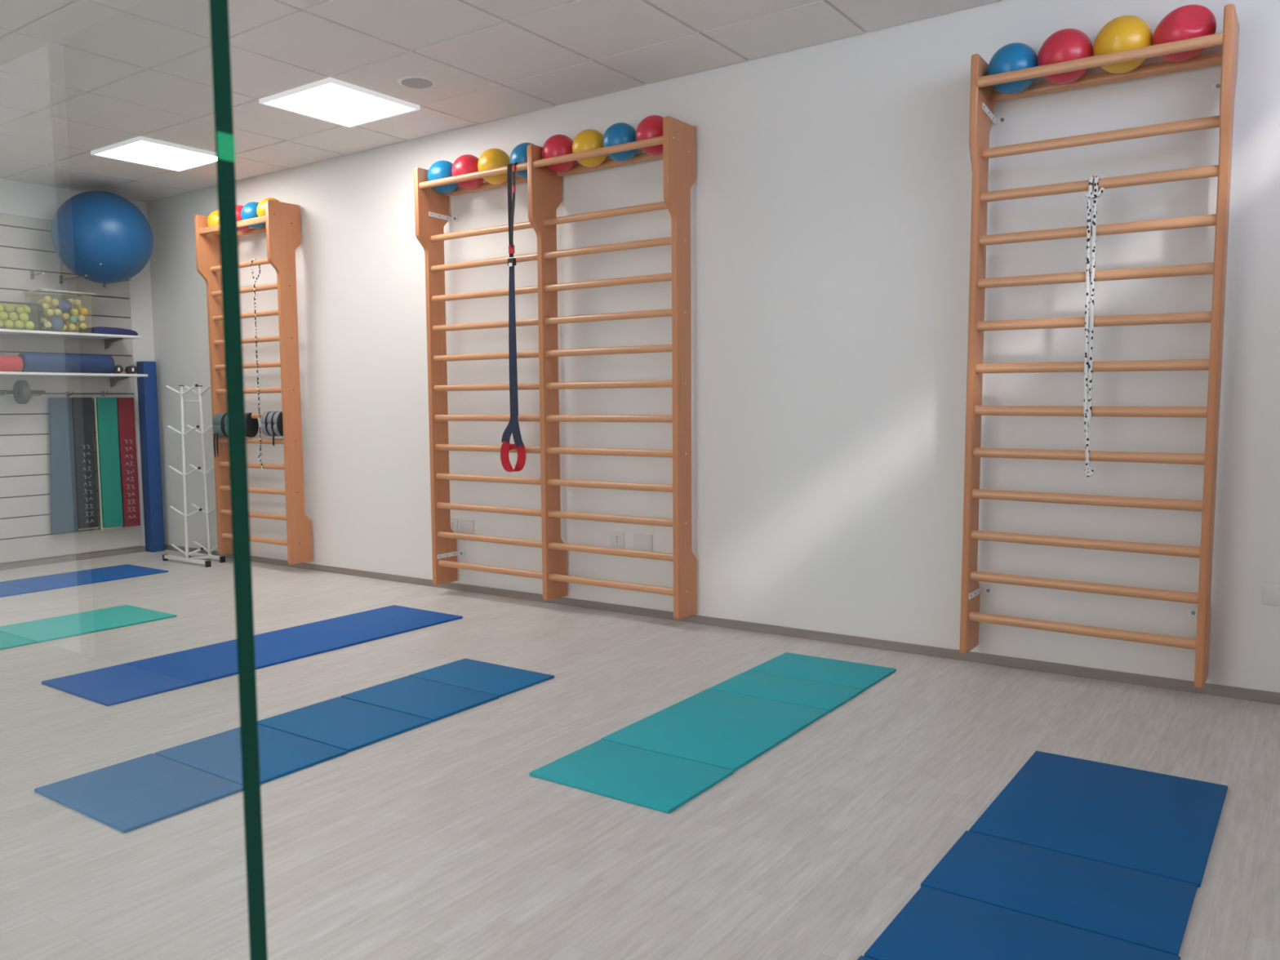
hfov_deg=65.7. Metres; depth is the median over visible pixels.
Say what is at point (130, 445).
print
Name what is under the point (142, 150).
recessed light
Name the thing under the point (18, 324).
tennis ball
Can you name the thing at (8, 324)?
tennis ball
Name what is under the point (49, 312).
ball
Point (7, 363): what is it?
foam roller
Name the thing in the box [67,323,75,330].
ball
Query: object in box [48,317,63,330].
ball
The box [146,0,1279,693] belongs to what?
wall
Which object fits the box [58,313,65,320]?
ball
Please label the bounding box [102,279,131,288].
hook
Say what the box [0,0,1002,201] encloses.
ceiling
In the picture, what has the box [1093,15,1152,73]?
ball
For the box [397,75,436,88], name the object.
ceiling speaker
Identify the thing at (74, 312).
ball
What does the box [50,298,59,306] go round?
ball
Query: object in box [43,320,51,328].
ball
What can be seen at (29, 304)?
tub
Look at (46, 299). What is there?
ball
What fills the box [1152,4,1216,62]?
ball
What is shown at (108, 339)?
wall shelf
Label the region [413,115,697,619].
wall bars
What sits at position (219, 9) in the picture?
glass door edge
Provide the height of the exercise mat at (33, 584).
0.010 m
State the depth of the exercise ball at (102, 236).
7.08 m
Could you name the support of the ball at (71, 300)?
on the ball
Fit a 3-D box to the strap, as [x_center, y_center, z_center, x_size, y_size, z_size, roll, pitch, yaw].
[-0.706,-0.882,5.439,0.153,1.675,0.073,1,5,19]
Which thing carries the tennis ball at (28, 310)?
in the tub at (29, 304)
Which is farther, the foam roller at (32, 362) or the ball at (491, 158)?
the foam roller at (32, 362)
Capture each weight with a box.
[212,413,258,457]
[260,411,283,445]
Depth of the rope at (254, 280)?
6.91 m
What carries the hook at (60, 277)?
attached to the wall panel
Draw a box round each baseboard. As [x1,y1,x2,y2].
[0,546,146,570]
[164,544,1279,704]
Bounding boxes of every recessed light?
[90,136,216,171]
[258,77,420,128]
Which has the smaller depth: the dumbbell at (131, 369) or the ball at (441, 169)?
the ball at (441, 169)
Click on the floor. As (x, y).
(436, 840)
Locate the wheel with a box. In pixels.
[0,380,45,404]
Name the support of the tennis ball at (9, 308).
in the tub at (29, 304)
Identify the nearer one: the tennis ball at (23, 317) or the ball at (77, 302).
the tennis ball at (23, 317)
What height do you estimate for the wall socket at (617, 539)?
0.082 m
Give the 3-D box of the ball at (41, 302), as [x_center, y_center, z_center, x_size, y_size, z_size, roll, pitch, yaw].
[-4.296,-1.270,7.114,0.052,0.052,0.052,2,5,35]
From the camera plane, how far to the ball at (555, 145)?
5.24 m
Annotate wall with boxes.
[0,177,154,564]
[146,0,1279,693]
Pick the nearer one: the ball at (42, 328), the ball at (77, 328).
the ball at (42, 328)
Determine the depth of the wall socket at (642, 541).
5.34 m
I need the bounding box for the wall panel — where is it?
[0,213,142,563]
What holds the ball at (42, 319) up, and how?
in the tub at (28, 291)
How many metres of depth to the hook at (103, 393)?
7.66 m
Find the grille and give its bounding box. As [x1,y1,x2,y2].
[401,78,432,88]
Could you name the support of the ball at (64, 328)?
in the tub at (28, 291)
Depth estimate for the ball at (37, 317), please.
7.13 m
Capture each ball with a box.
[0,302,4,311]
[0,311,8,320]
[0,320,3,328]
[3,320,13,328]
[4,303,14,312]
[8,311,18,320]
[13,320,24,329]
[14,304,25,313]
[17,312,28,321]
[23,305,31,314]
[24,320,34,329]
[35,314,43,320]
[37,299,45,306]
[37,324,45,330]
[38,317,47,324]
[41,302,48,309]
[41,309,47,315]
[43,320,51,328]
[44,296,51,302]
[45,308,53,315]
[46,302,53,308]
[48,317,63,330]
[50,191,153,283]
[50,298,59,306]
[53,308,62,315]
[56,298,71,312]
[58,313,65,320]
[61,324,68,331]
[62,312,69,319]
[67,298,74,305]
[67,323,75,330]
[69,315,77,323]
[71,309,79,315]
[73,299,81,306]
[73,324,79,331]
[74,305,81,311]
[78,315,85,321]
[79,307,88,315]
[79,322,86,329]
[207,209,219,235]
[236,204,249,231]
[240,201,266,228]
[257,197,279,223]
[427,160,458,194]
[451,154,484,189]
[477,148,510,184]
[510,142,535,178]
[542,134,576,172]
[572,128,607,167]
[602,122,638,161]
[635,115,663,155]
[987,42,1038,94]
[1037,28,1093,84]
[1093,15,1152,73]
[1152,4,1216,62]
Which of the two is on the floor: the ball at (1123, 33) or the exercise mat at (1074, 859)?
the exercise mat at (1074, 859)
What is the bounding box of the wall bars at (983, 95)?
[960,4,1239,688]
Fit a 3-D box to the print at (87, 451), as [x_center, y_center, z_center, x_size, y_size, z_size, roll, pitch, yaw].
[-4.199,0.030,7.532,0.001,0.598,0.065,2,5,35]
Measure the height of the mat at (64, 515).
1.008 m
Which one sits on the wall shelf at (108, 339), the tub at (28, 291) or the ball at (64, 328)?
the tub at (28, 291)
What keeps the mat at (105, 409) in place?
hanging from the hook at (103, 393)
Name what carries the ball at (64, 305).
in the tub at (28, 291)
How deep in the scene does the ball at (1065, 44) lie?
3.79 m
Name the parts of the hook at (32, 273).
plate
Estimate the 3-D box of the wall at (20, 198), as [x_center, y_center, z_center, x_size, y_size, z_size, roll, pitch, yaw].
[-5.714,-0.673,5.624,0.150,2.896,6.300,2,5,35]
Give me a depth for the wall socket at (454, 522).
6.17 m
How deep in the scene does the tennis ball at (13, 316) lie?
6.89 m
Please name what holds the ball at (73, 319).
in the tub at (28, 291)
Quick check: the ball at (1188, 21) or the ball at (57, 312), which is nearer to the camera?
the ball at (1188, 21)
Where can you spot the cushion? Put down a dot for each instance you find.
(97, 330)
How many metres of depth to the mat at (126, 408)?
7.79 m
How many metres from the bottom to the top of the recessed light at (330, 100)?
0.022 m
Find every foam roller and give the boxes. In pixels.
[0,355,22,372]
[18,352,115,373]
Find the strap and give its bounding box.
[500,162,525,471]
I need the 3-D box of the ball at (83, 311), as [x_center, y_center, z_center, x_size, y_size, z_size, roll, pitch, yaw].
[-4.098,-1.240,7.298,0.058,0.058,0.058,2,5,35]
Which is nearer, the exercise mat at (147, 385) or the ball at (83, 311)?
the ball at (83, 311)
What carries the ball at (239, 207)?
attached to the wall bars at (282, 220)
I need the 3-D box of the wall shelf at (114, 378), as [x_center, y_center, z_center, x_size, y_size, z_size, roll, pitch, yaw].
[-4.668,-0.684,6.670,0.314,0.095,2.600,2,5,35]
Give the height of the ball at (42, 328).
0.048 m
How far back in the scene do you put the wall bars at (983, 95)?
3.83 m
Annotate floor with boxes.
[0,549,1279,959]
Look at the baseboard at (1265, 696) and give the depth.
4.70 m
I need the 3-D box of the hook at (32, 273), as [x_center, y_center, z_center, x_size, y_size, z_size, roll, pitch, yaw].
[-4.362,-1.491,7.178,0.176,0.060,0.024,2,5,35]
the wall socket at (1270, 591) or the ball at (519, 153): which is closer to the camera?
the wall socket at (1270, 591)
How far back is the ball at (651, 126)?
4.89 m
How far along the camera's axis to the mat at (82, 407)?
7.52 m
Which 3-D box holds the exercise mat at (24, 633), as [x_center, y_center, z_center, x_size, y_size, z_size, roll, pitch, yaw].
[-3.303,0.804,4.896,0.540,0.010,1.811,2,5,35]
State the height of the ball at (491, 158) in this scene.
0.194 m
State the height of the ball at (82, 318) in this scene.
0.048 m
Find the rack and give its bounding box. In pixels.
[162,383,225,567]
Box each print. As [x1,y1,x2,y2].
[81,444,93,523]
[124,439,136,519]
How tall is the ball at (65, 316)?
0.048 m
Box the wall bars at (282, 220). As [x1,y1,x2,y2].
[194,200,312,564]
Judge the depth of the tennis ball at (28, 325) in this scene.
6.98 m
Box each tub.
[0,301,40,330]
[22,288,93,297]
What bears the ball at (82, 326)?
in the tub at (28, 291)
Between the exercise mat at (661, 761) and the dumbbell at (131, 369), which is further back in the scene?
the dumbbell at (131, 369)
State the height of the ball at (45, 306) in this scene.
0.048 m
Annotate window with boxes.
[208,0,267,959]
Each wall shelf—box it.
[0,328,142,349]
[0,371,147,386]
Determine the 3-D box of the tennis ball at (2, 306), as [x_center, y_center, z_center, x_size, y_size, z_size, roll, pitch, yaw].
[-4.424,-1.191,6.837,0.064,0.064,0.064,2,5,35]
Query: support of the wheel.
hanging from the hook
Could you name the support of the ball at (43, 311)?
in the tub at (28, 291)
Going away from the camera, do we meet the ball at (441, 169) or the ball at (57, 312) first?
the ball at (441, 169)
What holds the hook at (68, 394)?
attached to the wall panel
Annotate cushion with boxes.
[78,326,137,335]
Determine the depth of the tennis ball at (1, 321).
6.83 m
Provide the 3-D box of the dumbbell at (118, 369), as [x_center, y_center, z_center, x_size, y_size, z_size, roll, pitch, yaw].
[-3.979,-0.840,7.536,0.067,0.067,0.185,-4,5,-35]
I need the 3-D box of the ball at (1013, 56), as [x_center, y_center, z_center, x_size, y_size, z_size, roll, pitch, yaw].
[1.495,-1.647,3.967,0.192,0.192,0.192,2,5,35]
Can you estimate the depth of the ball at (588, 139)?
5.13 m
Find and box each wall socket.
[450,518,457,532]
[459,519,474,533]
[610,531,624,547]
[633,533,652,550]
[1262,582,1279,604]
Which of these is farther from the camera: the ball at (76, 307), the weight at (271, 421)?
the ball at (76, 307)
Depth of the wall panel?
7.30 m
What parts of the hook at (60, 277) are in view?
plate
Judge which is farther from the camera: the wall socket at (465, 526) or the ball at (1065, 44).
the wall socket at (465, 526)
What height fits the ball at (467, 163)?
0.192 m
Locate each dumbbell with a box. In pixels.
[112,364,123,373]
[124,364,137,373]
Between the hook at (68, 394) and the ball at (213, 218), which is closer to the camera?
the ball at (213, 218)
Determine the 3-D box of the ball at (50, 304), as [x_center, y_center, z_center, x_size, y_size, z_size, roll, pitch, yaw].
[-4.265,-1.264,7.155,0.048,0.048,0.048,2,5,35]
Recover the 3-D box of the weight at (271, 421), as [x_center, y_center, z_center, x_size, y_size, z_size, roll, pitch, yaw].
[-2.525,-0.357,6.865,0.215,0.240,0.104,2,5,35]
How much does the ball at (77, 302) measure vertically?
0.048 m
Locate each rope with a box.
[250,258,262,469]
[1083,174,1104,477]
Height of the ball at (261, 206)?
0.184 m
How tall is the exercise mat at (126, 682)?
0.011 m
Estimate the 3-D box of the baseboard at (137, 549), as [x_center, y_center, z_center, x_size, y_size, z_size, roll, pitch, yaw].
[-5.076,0.686,6.478,0.012,0.042,4.038,2,5,35]
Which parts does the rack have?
peg arm, peg arm, peg arm, peg arm, peg arm, post, peg arm, peg arm, peg arm, peg arm, peg arm, peg arm, peg arm, peg arm, peg arm, peg arm, post, peg arm, peg arm, peg arm, peg arm, peg arm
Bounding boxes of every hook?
[30,271,44,279]
[58,274,87,284]
[66,391,73,396]
[101,391,107,395]
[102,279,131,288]
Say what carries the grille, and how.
attached to the ceiling speaker
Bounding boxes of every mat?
[0,564,168,597]
[0,604,177,649]
[34,658,554,832]
[41,604,462,706]
[48,397,78,533]
[71,397,98,528]
[93,397,123,530]
[116,397,140,527]
[136,361,164,551]
[529,652,896,813]
[857,751,1227,959]
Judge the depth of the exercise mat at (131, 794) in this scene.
3.35 m
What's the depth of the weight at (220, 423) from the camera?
7.14 m
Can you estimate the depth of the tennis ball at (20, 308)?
6.93 m
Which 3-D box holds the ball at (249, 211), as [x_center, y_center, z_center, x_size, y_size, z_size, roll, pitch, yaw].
[-2.677,-1.840,6.888,0.180,0.180,0.180,2,5,35]
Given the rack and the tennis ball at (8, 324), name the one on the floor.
the rack
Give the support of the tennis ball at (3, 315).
in the tub at (29, 304)
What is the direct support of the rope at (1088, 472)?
hanging from the wall bars at (983, 95)
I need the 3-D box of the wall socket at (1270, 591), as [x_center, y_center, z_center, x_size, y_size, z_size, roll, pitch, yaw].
[2.389,0.426,3.685,0.125,0.082,0.009,2,5,35]
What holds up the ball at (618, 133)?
attached to the wall bars at (432, 213)
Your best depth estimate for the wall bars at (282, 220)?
6.87 m

